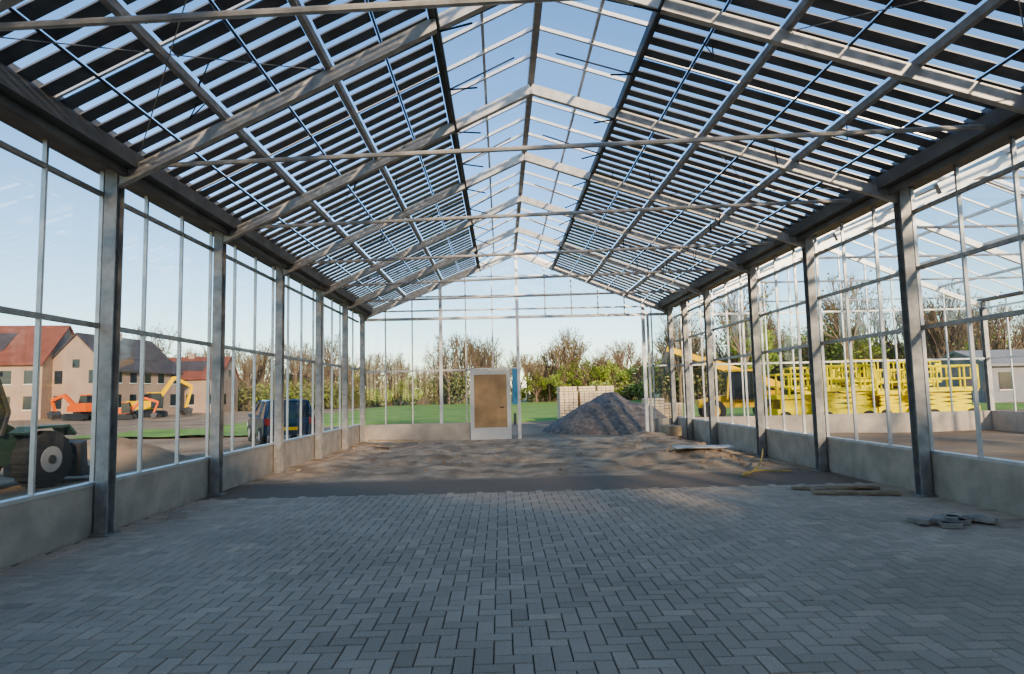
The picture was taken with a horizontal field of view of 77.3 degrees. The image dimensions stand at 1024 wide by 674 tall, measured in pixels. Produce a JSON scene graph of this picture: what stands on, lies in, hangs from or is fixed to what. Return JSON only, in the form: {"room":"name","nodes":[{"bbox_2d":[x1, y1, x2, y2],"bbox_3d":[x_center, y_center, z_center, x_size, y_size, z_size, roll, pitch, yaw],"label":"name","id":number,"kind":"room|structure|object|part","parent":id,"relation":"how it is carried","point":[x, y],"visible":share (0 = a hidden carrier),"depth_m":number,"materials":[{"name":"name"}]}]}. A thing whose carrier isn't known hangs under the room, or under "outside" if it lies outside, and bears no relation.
{"room":"greenhouse under construction","nodes":[
{"label":"greenhouse under construction","id":0,"kind":"room"},
{"bbox_2d":[0,139,359,568],"bbox_3d":[-5.158,0.302,9.115,0.135,4.620,26.817,-1,-5,-1],"label":"wall","id":1,"kind":"structure","parent":0,"point":[33,524],"depth_m":8.88,"materials":[{"name":"concrete"}]},
{"bbox_2d":[11,492,766,673],"bbox_3d":[0.584,1.890,3.031,11.200,0.038,14.750,-1,-5,-1],"label":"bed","id":2,"kind":"object","parent":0,"point":[535,492],"visible":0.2,"depth_m":4.91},
{"bbox_2d":[0,482,1023,673],"bbox_3d":[0.582,1.877,3.098,11.072,0.035,14.872,-1,-5,-1],"label":"floor","id":3,"kind":"structure","parent":0,"point":[836,584],"depth_m":5.25,"materials":[{"name":"concrete"}]},
{"bbox_2d":[89,169,364,537],"bbox_3d":[-5.006,0.246,9.081,0.260,4.520,26.960,-1,-5,-1],"label":"columns","id":4,"kind":"structure","parent":3,"relation":"on","point":[114,200],"depth_m":10.73,"materials":[{"name":"metal"}]},
{"bbox_2d":[0,62,1023,315],"bbox_3d":[0.378,-2.191,9.486,11.440,0.360,26.900,-1,-5,-1],"label":"gutter","id":5,"kind":"object","parent":4,"relation":"on","point":[25,107],"visible":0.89,"depth_m":8.69,"materials":[{"name":"metal"}]},
{"bbox_2d":[0,0,1023,318],"bbox_3d":[0.359,-3.068,9.512,10.911,2.355,26.890,-1,-5,-1],"label":"roof trusses","id":6,"kind":"object","parent":4,"relation":"attached to","point":[461,10],"visible":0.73,"depth_m":9.67,"materials":[{"name":"grey metal"}]},
{"bbox_2d":[0,22,325,162],"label":"air vent","id":7,"kind":"object","parent":6,"relation":"attached to","point":[169,54],"depth_m":6.63,"materials":[{"name":"metal"}]},
{"bbox_2d":[322,177,362,221],"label":"air vent","id":8,"kind":"object","parent":6,"relation":"attached to","point":[362,177],"depth_m":12.13,"materials":[{"name":"metal"}]},
{"bbox_2d":[440,5,497,31],"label":"air vent","id":9,"kind":"object","parent":6,"relation":"attached to","point":[450,28],"depth_m":7.63,"materials":[{"name":"metal"}]},
{"bbox_2d":[462,153,483,166],"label":"air vent","id":10,"kind":"object","parent":6,"relation":"attached to","point":[480,153],"depth_m":12.20,"materials":[{"name":"metal"}]},
{"bbox_2d":[450,57,513,89],"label":"air vent","id":11,"kind":"object","parent":6,"relation":"attached to","point":[452,88],"depth_m":9.29,"materials":[{"name":"metal"}]},
{"bbox_2d":[470,186,508,213],"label":"air vent","id":12,"kind":"object","parent":6,"relation":"attached to","point":[508,186],"depth_m":15.23,"materials":[{"name":"metal"}]},
{"bbox_2d":[473,220,507,243],"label":"air vent","id":13,"kind":"object","parent":6,"relation":"attached to","point":[507,220],"depth_m":18.14,"materials":[{"name":"metal"}]},
{"bbox_2d":[535,184,579,207],"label":"air vent","id":14,"kind":"object","parent":6,"relation":"attached to","point":[535,184],"depth_m":14.89,"materials":[{"name":"metal"}]},
{"bbox_2d":[555,53,632,75],"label":"air vent","id":15,"kind":"object","parent":6,"relation":"attached to","point":[628,73],"depth_m":9.04,"materials":[{"name":"metal"}]},
{"bbox_2d":[606,0,658,11],"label":"air vent","id":16,"kind":"object","parent":6,"relation":"attached to","point":[646,8],"depth_m":7.19,"materials":[{"name":"metal"}]},
{"bbox_2d":[717,151,761,201],"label":"air vent","id":17,"kind":"object","parent":6,"relation":"attached to","point":[717,151],"depth_m":11.27,"materials":[{"name":"metal"}]},
{"bbox_2d":[791,0,925,30],"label":"air vent","id":18,"kind":"object","parent":6,"relation":"attached to","point":[921,0],"depth_m":6.54,"materials":[{"name":"metal"}]},
{"bbox_2d":[1018,0,1023,31],"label":"air vent","id":19,"kind":"object","parent":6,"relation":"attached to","point":[1018,0],"depth_m":5.85,"materials":[{"name":"metal"}]},
{"bbox_2d":[667,187,936,496],"bbox_3d":[5.870,0.017,9.284,0.260,4.520,26.960,-1,-5,-1],"label":"columns","id":20,"kind":"structure","parent":3,"relation":"on","point":[902,216],"depth_m":12.21,"materials":[{"name":"metal"}]},
{"bbox_2d":[791,485,901,494],"bbox_3d":[4.992,2.289,9.636,1.362,0.075,0.672,-2,-5,8],"label":"planks","id":21,"kind":"object","parent":3,"relation":"on","point":[831,489],"visible":1,"depth_m":9.54,"materials":[{"name":"wood"}]},
{"bbox_2d":[907,514,998,528],"bbox_3d":[5.027,2.092,7.307,0.890,0.070,0.577,-1,-5,-1],"label":"heap","id":22,"kind":"object","parent":3,"relation":"on","point":[943,520],"visible":1,"depth_m":7.24,"materials":[{"name":"concrete"}]},
{"bbox_2d":[358,249,673,441],"bbox_3d":[0.184,0.249,22.662,11.238,6.846,0.140,-1,-5,-1],"label":"wall","id":23,"kind":"structure","parent":0,"point":[441,431],"depth_m":22.58,"materials":[{"name":"metal"}]},
{"bbox_2d":[470,370,511,439],"bbox_3d":[-0.746,2.363,22.337,1.420,2.420,0.125,-1,-5,-1],"label":"door","id":24,"kind":"structure","parent":23,"relation":"in","point":[490,390],"depth_m":22.32,"materials":[{"name":"white paint"}]},
{"bbox_3d":[-0.749,2.232,22.333,1.140,1.840,0.095,-1,-5,-1],"label":"panel","id":25,"kind":"part","parent":24,"relation":"part of","materials":[{"name":"brown wood"}]},
{"bbox_2d":[512,369,517,424],"bbox_3d":[0.108,2.078,22.339,0.180,1.950,0.100,-1,-5,-1],"label":"protective film","id":26,"kind":"object","parent":23,"relation":"attached to","point":[514,371],"visible":1,"depth_m":22.35,"materials":[{"name":"blue plastic"}]},
{"bbox_2d":[196,431,874,500],"bbox_3d":[0.358,2.919,16.325,11.060,0.275,12.020,-1,-5,-1],"label":"gravel ground","id":27,"kind":"structure","parent":0,"point":[364,469],"depth_m":12.99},
{"bbox_2d":[359,440,420,446],"bbox_3d":[-3.966,3.264,19.748,1.733,0.080,1.863,-3,-5,15],"label":"plank","id":28,"kind":"object","parent":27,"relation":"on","point":[370,443],"visible":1,"depth_m":19.79,"materials":[{"name":"grey wood"}]},
{"bbox_2d":[659,424,681,435],"bbox_3d":[5.176,3.042,20.953,0.400,0.300,1.300,-1,-5,-1],"label":"bundle","id":29,"kind":"object","parent":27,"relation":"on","point":[671,430],"visible":0.93,"depth_m":20.32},
{"bbox_2d":[672,445,733,448],"bbox_3d":[4.429,2.545,14.860,1.304,0.030,0.500,-2,-5,3],"label":"board","id":30,"kind":"object","parent":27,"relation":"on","point":[677,446],"visible":1,"depth_m":14.68,"materials":[{"name":"paint"}]},
{"bbox_2d":[741,448,790,475],"bbox_3d":[5.003,2.407,12.336,0.731,0.302,2.363,-4,-6,30],"label":"hose","id":31,"kind":"object","parent":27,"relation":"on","point":[757,466],"visible":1,"depth_m":11.99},
{"bbox_2d":[673,137,1023,516],"bbox_3d":[6.038,0.066,9.324,0.135,4.620,26.817,-1,-5,-1],"label":"wall","id":32,"kind":"structure","parent":0,"point":[996,484],"depth_m":10.33,"materials":[{"name":"concrete"}]},
{"bbox_3d":[0.353,-3.308,9.533,11.022,2.224,26.800,-1,-5,-1],"label":"ceiling","id":33,"kind":"structure","parent":0,"visible":0},
{"bbox_2d":[0,0,1023,307],"bbox_3d":[0.353,-3.297,9.533,10.535,2.247,26.800,-1,-5,-1],"label":"roof purlins","id":34,"kind":"object","parent":33,"relation":"attached to","point":[113,6],"depth_m":8.82,"materials":[{"name":"metal"}]},
{"bbox_2d":[55,0,938,299],"bbox_3d":[0.353,-3.292,9.532,10.820,2.203,26.800,-1,-5,-1],"label":"bars","id":35,"kind":"object","parent":34,"relation":"attached to","point":[599,11],"visible":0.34,"depth_m":9.67,"materials":[{"name":"metal"}]},
{"bbox_3d":[0.359,-3.031,9.509,10.431,1.552,26.800,-1,-5,-1],"label":"solar panel strips","id":36,"kind":"part","parent":34,"relation":"part of","materials":[{"name":"silver metal"}]},
{"label":"outside","id":37,"kind":"structure","parent":0,"visible":0},
{"bbox_2d":[238,393,659,410],"bbox_3d":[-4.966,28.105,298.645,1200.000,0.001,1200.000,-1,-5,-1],"label":"field","id":38,"kind":"structure","parent":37,"point":[656,395],"depth_m":139.42,"materials":[{"name":"green plant"}]},
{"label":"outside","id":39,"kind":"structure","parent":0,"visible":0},
{"bbox_2d":[0,398,1023,500],"bbox_3d":[-10.546,4.801,34.541,140.000,0.409,110.000,-1,-5,-1],"label":"ground","id":40,"kind":"structure","parent":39,"point":[1009,445],"depth_m":22.96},
{"bbox_2d":[0,325,74,419],"bbox_3d":[-59.264,3.789,70.961,18.400,11.100,10.800,0,-5,-10],"label":"house","id":41,"kind":"structure","parent":40,"relation":"on","point":[16,342],"depth_m":67.93,"materials":[{"name":"beige paint"}]},
{"bbox_2d":[0,371,89,487],"bbox_3d":[-10.267,1.759,12.269,2.000,2.442,4.700,-2,-5,6],"label":"tractor","id":42,"kind":"object","parent":40,"relation":"on","point":[58,457],"visible":0.79,"depth_m":12.63,"materials":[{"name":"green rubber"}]},
{"bbox_2d":[47,394,91,420],"bbox_3d":[-42.080,6.723,61.508,6.144,2.533,2.250,-3,-5,21],"label":"excavator","id":43,"kind":"object","parent":40,"relation":"on","point":[82,410],"visible":0.87,"depth_m":60.40,"materials":[{"name":"orange metal"}]},
{"bbox_2d":[0,437,190,474],"bbox_3d":[-10.858,3.071,17.118,4.400,0.738,4.400,-1,-5,-1],"label":"heap","id":44,"kind":"object","parent":40,"relation":"on","point":[152,455],"visible":0.42,"depth_m":16.55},
{"bbox_2d":[51,332,182,414],"bbox_3d":[-46.522,4.468,75.131,8.800,9.900,12.400,-2,-5,6],"label":"house","id":45,"kind":"structure","parent":40,"relation":"on","point":[72,375],"depth_m":70.69,"materials":[{"name":"beige paint"}]},
{"bbox_2d":[118,397,158,419],"bbox_3d":[-36.109,6.794,61.286,4.099,2.082,1.500,0,-5,-15],"label":"excavator","id":46,"kind":"object","parent":40,"relation":"on","point":[126,408],"visible":0.79,"depth_m":60.58,"materials":[{"name":"orange metal"}]},
{"bbox_2d":[125,376,192,417],"bbox_3d":[-36.257,6.161,66.323,2.375,4.228,6.494,-5,-6,37],"label":"excavator","id":47,"kind":"object","parent":40,"relation":"on","point":[149,406],"visible":0.69,"depth_m":65.12,"materials":[{"name":"metal"}]},
{"bbox_2d":[68,427,256,437],"bbox_3d":[-16.009,4.787,32.443,9.000,0.103,8.000,-1,-5,-1],"label":"grass strip","id":48,"kind":"object","parent":40,"relation":"on","point":[238,431],"visible":0.55,"depth_m":31.49,"materials":[{"name":"green plant"}]},
{"bbox_2d":[168,353,240,412],"bbox_3d":[-44.538,6.444,89.047,10.400,8.300,8.800,-1,-5,-7],"label":"house","id":49,"kind":"structure","parent":40,"relation":"on","point":[194,368],"depth_m":86.49,"materials":[{"name":"beige paint"}]},
{"bbox_2d":[247,399,314,444],"bbox_3d":[-8.882,3.192,24.452,2.000,1.595,4.220,2,-6,-30],"label":"car","id":50,"kind":"object","parent":40,"relation":"on","point":[262,409],"visible":0.77,"depth_m":22.95,"materials":[{"name":"blue paint"}]},
{"bbox_2d":[124,266,1023,410],"bbox_3d":[7.643,4.132,110.688,243.134,14.677,95.979,-1,-5,-1],"label":"trees","id":51,"kind":"object","parent":40,"relation":"on","point":[564,372],"visible":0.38,"depth_m":99.45,"materials":[{"name":"green plant"}]},
{"bbox_2d":[558,391,597,417],"bbox_3d":[3.458,3.670,33.369,2.000,1.650,1.010,-1,-5,-1],"label":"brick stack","id":52,"kind":"object","parent":40,"relation":"on","point":[567,406],"visible":0.48,"depth_m":32.93,"materials":[{"name":"beige brick"}]},
{"bbox_2d":[557,386,613,418],"bbox_3d":[4.086,3.705,35.535,3.050,1.930,1.010,-1,-5,-7],"label":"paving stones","id":53,"kind":"object","parent":40,"relation":"on","point":[600,389],"visible":0.24,"depth_m":35.18},
{"bbox_2d":[542,392,666,434],"bbox_3d":[4.167,3.133,26.902,6.000,1.640,5.200,-1,-5,-1],"label":"gravel pile","id":54,"kind":"object","parent":40,"relation":"on","point":[609,413],"visible":0.88,"depth_m":25.48,"materials":[{"name":"grey gravel"}]},
{"bbox_2d":[224,399,1023,426],"bbox_3d":[9.348,7.615,70.771,55.000,0.245,66.000,-1,-5,-1],"label":"grass lawn","id":55,"kind":"structure","parent":40,"relation":"on","point":[533,411],"depth_m":49.28,"materials":[{"name":"green plant"}]},
{"bbox_2d":[641,398,664,413],"bbox_3d":[7.153,3.714,32.423,0.950,1.230,1.009,-1,-5,-1],"label":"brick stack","id":56,"kind":"object","parent":40,"relation":"on","point":[659,406],"visible":0.21,"depth_m":31.97,"materials":[{"name":"beige brick"}]},
{"bbox_2d":[662,403,682,417],"bbox_3d":[8.339,3.916,33.430,0.950,0.950,1.008,-1,-5,-1],"label":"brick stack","id":57,"kind":"object","parent":40,"relation":"on","point":[667,406],"visible":0.48,"depth_m":32.96,"materials":[{"name":"beige brick"}]},
{"bbox_2d":[647,347,780,416],"bbox_3d":[10.161,2.303,32.338,6.573,3.873,2.340,-2,-5,10],"label":"telehandler","id":58,"kind":"object","parent":40,"relation":"on","point":[736,380],"visible":0.34,"depth_m":31.34,"materials":[{"name":"yellow paint"}]},
{"bbox_2d":[762,373,827,415],"bbox_3d":[12.890,2.782,29.087,2.490,2.232,1.300,-1,-5,-7],"label":"scissor lift","id":59,"kind":"object","parent":40,"relation":"on","point":[776,399],"visible":0.44,"depth_m":28.59,"materials":[{"name":"yellow paint"}]},
{"bbox_2d":[783,367,840,400],"bbox_3d":[15.538,2.876,33.139,2.490,2.632,1.300,-2,-5,5],"label":"scissor lift","id":60,"kind":"object","parent":40,"relation":"on","point":[790,368],"visible":0.2,"depth_m":32.71,"materials":[{"name":"yellow paint"}]},
{"bbox_2d":[806,364,877,413],"bbox_3d":[14.498,2.512,28.134,2.490,2.532,1.300,-2,-5,7],"label":"scissor lift","id":61,"kind":"object","parent":40,"relation":"on","point":[832,398],"visible":0.52,"depth_m":27.66,"materials":[{"name":"yellow paint"}]},
{"bbox_2d":[687,137,1023,432],"bbox_3d":[11.707,-1.198,9.563,11.590,6.923,26.950,-1,-5,-1],"label":"greenhouse","id":62,"kind":"object","parent":40,"relation":"on","point":[999,159],"visible":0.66,"depth_m":22.22,"materials":[{"name":"metal"}]},
{"bbox_2d":[830,359,890,407],"bbox_3d":[17.837,2.634,32.697,2.490,2.932,1.300,-1,-5,-7],"label":"scissor lift","id":63,"kind":"object","parent":40,"relation":"on","point":[842,382],"visible":0.19,"depth_m":32.32,"materials":[{"name":"yellow paint"}]},
{"bbox_2d":[857,369,908,412],"bbox_3d":[17.282,2.640,29.174,2.490,2.332,1.300,0,-5,-12],"label":"scissor lift","id":64,"kind":"object","parent":40,"relation":"on","point":[880,405],"visible":0.43,"depth_m":28.69,"materials":[{"name":"yellow paint"}]},
{"bbox_2d":[883,360,941,394],"bbox_3d":[20.844,2.664,33.247,2.490,2.832,1.300,0,-5,-10],"label":"scissor lift","id":65,"kind":"object","parent":40,"relation":"on","point":[939,369],"visible":0.19,"depth_m":32.94,"materials":[{"name":"yellow paint"}]},
{"bbox_2d":[905,364,980,411],"bbox_3d":[19.003,2.466,28.213,2.490,2.432,1.300,-1,-5,-1],"label":"scissor lift","id":66,"kind":"object","parent":40,"relation":"on","point":[936,398],"visible":0.47,"depth_m":27.75,"materials":[{"name":"yellow paint"}]},
{"bbox_2d":[928,349,1023,402],"bbox_3d":[50.050,3.233,55.774,22.400,4.620,8.800,-1,-5,2],"label":"warehouse","id":67,"kind":"structure","parent":40,"relation":"on","point":[1001,367],"depth_m":52.87,"materials":[{"name":"white paint"}]}
]}

